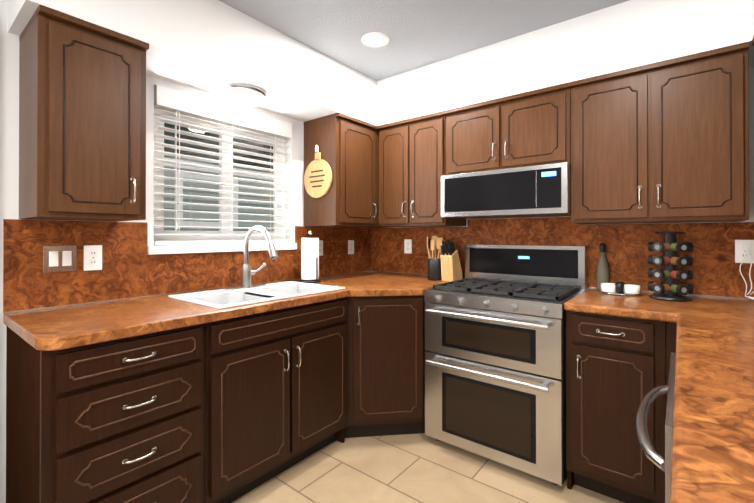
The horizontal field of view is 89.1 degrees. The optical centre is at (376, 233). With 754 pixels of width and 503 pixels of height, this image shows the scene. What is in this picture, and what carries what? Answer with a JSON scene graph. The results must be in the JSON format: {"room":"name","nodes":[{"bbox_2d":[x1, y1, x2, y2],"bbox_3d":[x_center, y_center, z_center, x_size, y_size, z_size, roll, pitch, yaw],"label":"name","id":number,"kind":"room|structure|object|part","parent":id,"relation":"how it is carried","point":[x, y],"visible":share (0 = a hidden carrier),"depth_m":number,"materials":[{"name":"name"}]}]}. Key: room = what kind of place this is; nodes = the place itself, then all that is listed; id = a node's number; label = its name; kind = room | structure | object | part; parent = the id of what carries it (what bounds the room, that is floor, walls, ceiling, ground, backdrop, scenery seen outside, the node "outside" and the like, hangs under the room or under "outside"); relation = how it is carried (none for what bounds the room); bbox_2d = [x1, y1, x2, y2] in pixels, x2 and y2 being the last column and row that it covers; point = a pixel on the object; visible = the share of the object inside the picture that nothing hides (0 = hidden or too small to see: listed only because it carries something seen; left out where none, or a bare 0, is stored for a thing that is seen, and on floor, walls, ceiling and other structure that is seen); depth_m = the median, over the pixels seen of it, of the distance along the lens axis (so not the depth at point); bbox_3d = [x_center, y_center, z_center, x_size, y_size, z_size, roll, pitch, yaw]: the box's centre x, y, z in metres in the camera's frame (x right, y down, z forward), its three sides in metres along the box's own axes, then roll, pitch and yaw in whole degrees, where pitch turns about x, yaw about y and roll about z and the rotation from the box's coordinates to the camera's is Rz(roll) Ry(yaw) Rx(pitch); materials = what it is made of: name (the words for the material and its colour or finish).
{"room":"kitchen","nodes":[
{"label":"kitchen","id":0,"kind":"room"},
{"bbox_2d":[0,0,359,502],"bbox_3d":[-1.534,0.039,1.624,0.120,2.400,4.600,0,0,38],"label":"wall","id":1,"kind":"structure","parent":0,"point":[9,126],"depth_m":1.58,"materials":[{"name":"white paint"}]},
{"bbox_2d":[19,4,148,220],"bbox_3d":[-1.224,-0.440,1.610,0.379,0.758,0.361,0,0,38],"label":"upper cabinet","id":2,"kind":"object","parent":1,"relation":"attached to","point":[82,120],"visible":1,"depth_m":1.49,"materials":[{"name":"brown wood"}]},
{"bbox_2d":[3,219,370,313],"bbox_3d":[-0.787,0.135,2.457,0.014,0.383,2.325,0,0,38],"label":"backsplash","id":3,"kind":"structure","parent":1,"relation":"attached to","point":[131,269],"depth_m":1.89,"materials":[{"name":"laminate"}]},
{"bbox_2d":[43,245,76,272],"bbox_3d":[-1.394,0.109,1.685,0.009,0.115,0.115,0,0,38],"label":"switch plate","id":4,"kind":"object","parent":3,"relation":"attached to","point":[62,258],"visible":1,"depth_m":1.68,"materials":[{"name":"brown metal"}]},
{"bbox_2d":[84,245,101,270],"bbox_3d":[-1.320,0.112,1.779,0.007,0.115,0.070,0,0,38],"label":"electrical outlet","id":5,"kind":"object","parent":3,"relation":"attached to","point":[92,257],"visible":1,"depth_m":1.78,"materials":[{"name":"white plastic"}]},
{"bbox_2d":[319,240,322,255],"bbox_3d":[-0.435,0.107,2.896,0.007,0.115,0.070,0,0,38],"label":"electrical outlet","id":6,"kind":"object","parent":3,"relation":"attached to","point":[320,247],"visible":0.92,"depth_m":2.90,"materials":[{"name":"white plastic"}]},
{"bbox_2d":[348,240,353,253],"bbox_3d":[-0.214,0.111,3.174,0.007,0.115,0.070,0,0,38],"label":"electrical outlet","id":7,"kind":"object","parent":3,"relation":"attached to","point":[350,246],"visible":1,"depth_m":3.17,"materials":[{"name":"white plastic"}]},
{"bbox_2d":[154,108,284,245],"bbox_3d":[-0.951,-0.343,2.401,0.040,0.868,0.898,0,0,38],"label":"window","id":8,"kind":"structure","parent":1,"relation":"in","point":[158,222],"depth_m":2.37,"materials":[{"name":"white"}]},
{"bbox_2d":[154,85,291,244],"bbox_3d":[-0.901,-0.357,2.362,0.074,0.837,0.884,0,0,38],"label":"window blinds","id":9,"kind":"object","parent":8,"relation":"attached to","point":[176,104],"visible":0.98,"depth_m":2.28,"materials":[{"name":"white plastic"}]},
{"bbox_2d":[148,243,296,254],"bbox_3d":[-0.897,0.086,2.357,0.088,0.044,0.960,0,0,38],"label":"window sill","id":10,"kind":"structure","parent":1,"relation":"attached to","point":[167,249],"depth_m":2.21,"materials":[{"name":"white paint"}]},
{"bbox_2d":[304,112,386,227],"bbox_3d":[-0.147,-0.434,2.969,0.379,0.758,0.768,0,0,38],"label":"upper cabinet","id":11,"kind":"object","parent":1,"relation":"attached to","point":[348,146],"visible":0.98,"depth_m":2.70,"materials":[{"name":"brown wood"}]},
{"bbox_2d":[304,145,331,197],"bbox_3d":[-0.419,-0.437,2.671,0.270,0.370,0.031,0,0,38],"label":"cutting board","id":12,"kind":"object","parent":11,"relation":"hanging from","point":[318,178],"visible":1,"depth_m":2.66,"materials":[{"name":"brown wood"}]},
{"bbox_2d":[8,0,375,125],"bbox_3d":[-0.762,-0.989,2.219,0.355,0.339,1.955,0,0,38],"label":"soffit","id":13,"kind":"structure","parent":0,"point":[213,47],"depth_m":1.98,"materials":[{"name":"white paint"}]},
{"bbox_2d":[222,83,265,106],"bbox_3d":[-0.764,-0.782,2.204,0.244,0.074,0.244,0,0,38],"label":"flush-mount ceiling light","id":14,"kind":"object","parent":13,"relation":"attached to","point":[245,95],"visible":0.98,"depth_m":2.14,"materials":[{"name":"white glass"}]},
{"bbox_2d":[219,0,628,80],"bbox_3d":[-0.417,-1.215,0.744,2.970,0.100,4.800,0,0,38],"label":"ceiling","id":15,"kind":"structure","parent":0,"point":[420,33],"depth_m":2.11,"materials":[{"name":"grey paint"}]},
{"bbox_2d":[361,32,389,47],"bbox_3d":[-0.008,-1.154,2.283,0.170,0.008,0.170,0,0,38],"label":"recessed light","id":16,"kind":"object","parent":15,"relation":"in","point":[375,39],"visible":1,"depth_m":2.27,"materials":[{"name":"white"}]},
{"bbox_2d":[231,433,623,502],"bbox_3d":[-0.417,1.285,0.733,2.970,0.100,4.800,0,0,38],"label":"floor","id":17,"kind":"structure","parent":0,"point":[414,468],"depth_m":1.93,"materials":[{"name":"tile"}]},
{"bbox_2d":[6,323,204,502],"bbox_3d":[-1.091,0.802,1.556,0.649,0.872,0.520,0,0,38],"label":"base cabinet","id":18,"kind":"object","parent":17,"relation":"on","point":[119,421],"visible":1,"depth_m":1.35,"materials":[{"name":"brown wood"}]},
{"bbox_2d":[205,297,346,502],"bbox_3d":[-0.659,0.805,2.101,0.649,0.872,0.866,0,0,38],"label":"base cabinet","id":19,"kind":"object","parent":17,"relation":"on","point":[275,392],"visible":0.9,"depth_m":1.83,"materials":[{"name":"brown wood"}]},
{"bbox_2d":[345,295,425,437],"bbox_3d":[0.019,0.808,2.720,0.942,0.872,0.942,0,0,38],"label":"base cabinet","id":20,"kind":"object","parent":17,"relation":"on","point":[386,350],"visible":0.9,"depth_m":2.28,"materials":[{"name":"brown wood"}]},
{"bbox_2d":[3,272,462,350],"bbox_3d":[-0.415,0.347,2.173,0.945,0.040,2.343,0,0,38],"label":"countertop","id":21,"kind":"structure","parent":20,"relation":"on","point":[54,329],"depth_m":1.58,"materials":[{"name":"laminate"}]},
{"bbox_2d":[225,225,277,289],"bbox_3d":[-0.669,0.134,2.169,0.313,0.364,0.260,0,0,38],"label":"faucet","id":22,"kind":"object","parent":21,"relation":"on","point":[247,272],"visible":1,"depth_m":2.22,"materials":[{"name":"grey metal"}]},
{"bbox_2d":[168,281,344,308],"bbox_3d":[-0.630,0.415,2.111,0.500,0.198,0.790,0,0,38],"label":"sink","id":23,"kind":"object","parent":21,"relation":"in","point":[220,298],"visible":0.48,"depth_m":2.10,"materials":[{"name":"white ceramic"}]},
{"bbox_2d":[299,231,320,282],"bbox_3d":[-0.456,0.153,2.613,0.150,0.351,0.150,0,0,38],"label":"paper towel holder","id":24,"kind":"object","parent":21,"relation":"on","point":[309,259],"visible":1,"depth_m":2.56,"materials":[{"name":"white paper"}]},
{"bbox_2d":[427,236,444,280],"bbox_3d":[0.419,0.172,2.742,0.137,0.314,0.116,0,0,38],"label":"utensil crock","id":25,"kind":"object","parent":21,"relation":"on","point":[433,268],"visible":0.81,"depth_m":2.70,"materials":[{"name":"black ceramic"}]},
{"bbox_2d":[440,239,461,281],"bbox_3d":[0.513,0.182,2.669,0.090,0.293,0.188,0,0,38],"label":"knife block","id":26,"kind":"object","parent":21,"relation":"on","point":[451,269],"visible":0.94,"depth_m":2.63,"materials":[{"name":"brown wood"}]},
{"bbox_2d":[424,244,587,485],"bbox_3d":[0.758,0.658,2.273,0.760,1.168,0.700,0,0,38],"label":"range","id":27,"kind":"object","parent":17,"relation":"on","point":[495,354],"visible":0.96,"depth_m":2.05,"materials":[{"name":"silver metal"}]},
{"bbox_2d":[566,310,676,502],"bbox_3d":[1.264,0.804,1.919,0.462,0.872,0.649,0,0,38],"label":"base cabinet","id":28,"kind":"object","parent":17,"relation":"on","point":[615,370],"depth_m":1.71,"materials":[{"name":"brown wood"}]},
{"bbox_3d":[1.432,0.804,1.820,0.075,0.872,0.597,0,0,38],"label":"corner base cabinet filler","id":29,"kind":"part","parent":28,"relation":"part of","materials":[{"name":"brown wood"}]},
{"bbox_2d":[636,352,675,502],"bbox_3d":[0.956,0.801,0.795,0.685,0.868,0.596,0,0,38],"label":"dishwasher","id":30,"kind":"object","parent":17,"relation":"on","point":[651,453],"visible":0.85,"depth_m":0.84,"materials":[{"name":"silver metal"}]},
{"bbox_3d":[0.562,0.797,0.245,0.619,0.872,0.748,0,0,38],"label":"base cabinet","id":31,"kind":"object","parent":17,"relation":"on","visible":0},
{"bbox_2d":[564,288,753,502],"bbox_3d":[0.928,0.342,1.041,1.034,0.040,2.448,0,0,38],"label":"countertop","id":32,"kind":"structure","parent":31,"relation":"on","point":[712,460],"depth_m":0.80,"materials":[{"name":"laminate"}]},
{"bbox_2d":[596,243,608,289],"bbox_3d":[1.317,0.191,2.234,0.064,0.272,0.064,0,0,38],"label":"oil bottle","id":33,"kind":"object","parent":32,"relation":"on","point":[602,272],"visible":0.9,"depth_m":2.22,"materials":[{"name":"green glass"}]},
{"bbox_2d":[600,282,642,295],"bbox_3d":[1.333,0.296,2.093,0.200,0.060,0.200,0,0,38],"label":"tray","id":34,"kind":"object","parent":32,"relation":"on","point":[620,288],"visible":1,"depth_m":2.04,"materials":[{"name":"white ceramic"}]},
{"bbox_2d":[648,231,693,301],"bbox_3d":[1.471,0.156,1.921,0.182,0.338,0.177,0,0,38],"label":"spice rack","id":35,"kind":"object","parent":32,"relation":"on","point":[670,288],"visible":1,"depth_m":1.89,"materials":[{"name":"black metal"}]},
{"bbox_2d":[376,0,753,125],"bbox_3d":[0.909,-0.988,2.400,2.750,0.339,0.355,0,0,38],"label":"soffit","id":36,"kind":"structure","parent":0,"point":[629,34],"depth_m":2.07,"materials":[{"name":"white paint"}]},
{"bbox_2d":[387,67,753,300],"bbox_3d":[1.042,0.043,2.580,2.970,2.400,0.100,0,0,38],"label":"wall","id":37,"kind":"structure","parent":0,"point":[751,144],"depth_m":1.88,"materials":[{"name":"white paint"}]},
{"bbox_2d":[377,111,466,226],"bbox_3d":[0.324,-0.435,2.842,0.557,0.758,0.379,0,0,38],"label":"upper cabinet","id":38,"kind":"object","parent":37,"relation":"attached to","point":[412,161],"visible":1,"depth_m":2.70,"materials":[{"name":"brown wood"}]},
{"bbox_2d":[443,83,570,174],"bbox_3d":[0.842,-0.600,2.432,0.761,0.432,0.379,0,0,38],"label":"upper cabinet","id":39,"kind":"object","parent":37,"relation":"attached to","point":[530,128],"visible":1,"depth_m":2.27,"materials":[{"name":"brown wood"}]},
{"bbox_2d":[441,162,570,218],"bbox_3d":[0.836,-0.243,2.422,0.760,0.273,0.398,0,0,38],"label":"over-the-range microwave","id":40,"kind":"object","parent":39,"relation":"attached to","point":[534,191],"visible":0.88,"depth_m":2.23,"materials":[{"name":"silver metal"}]},
{"bbox_2d":[371,217,753,299],"bbox_3d":[1.014,0.111,2.528,2.748,0.434,0.015,0,0,38],"label":"backsplash","id":41,"kind":"structure","parent":37,"relation":"attached to","point":[716,274],"depth_m":2.25,"materials":[{"name":"laminate"}]},
{"bbox_2d":[404,239,411,253],"bbox_3d":[0.254,0.103,3.127,0.070,0.115,0.007,0,0,38],"label":"electrical outlet","id":42,"kind":"object","parent":41,"relation":"attached to","point":[408,246],"visible":1,"depth_m":3.12,"materials":[{"name":"white plastic"}]},
{"bbox_2d":[735,240,753,262],"bbox_3d":[1.815,0.087,1.889,0.070,0.115,0.007,0,0,38],"label":"electrical outlet","id":43,"kind":"object","parent":41,"relation":"attached to","point":[740,255],"visible":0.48,"depth_m":1.89,"materials":[{"name":"white plastic"}]},
{"bbox_2d":[739,244,753,299],"bbox_3d":[1.842,0.186,1.813,0.187,0.274,0.077,0,0,38],"label":"cord","id":44,"kind":"object","parent":43,"relation":"attached to","point":[745,247],"visible":0.96,"depth_m":1.85,"materials":[{"name":"white plastic"}]},
{"bbox_2d":[569,42,749,223],"bbox_3d":[1.416,-0.439,1.977,0.701,0.758,0.379,0,0,38],"label":"upper cabinet","id":45,"kind":"object","parent":37,"relation":"attached to","point":[666,141],"visible":1,"depth_m":1.82,"materials":[{"name":"brown wood"}]},
{"bbox_2d":[748,0,753,43],"bbox_3d":[1.078,-0.996,0.687,0.355,0.339,2.070,0,0,38],"label":"soffit","id":46,"kind":"structure","parent":0,"point":[750,2],"depth_m":1.63,"materials":[{"name":"white paint"}]},
{"label":"outside","id":47,"kind":"structure","parent":0,"visible":0},
{"bbox_2d":[164,123,272,230],"bbox_3d":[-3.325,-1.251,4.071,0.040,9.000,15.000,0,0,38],"label":"window glass","id":48,"kind":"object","parent":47,"point":[209,194],"depth_m":5.33,"materials":[{"name":"glass"}]}
]}

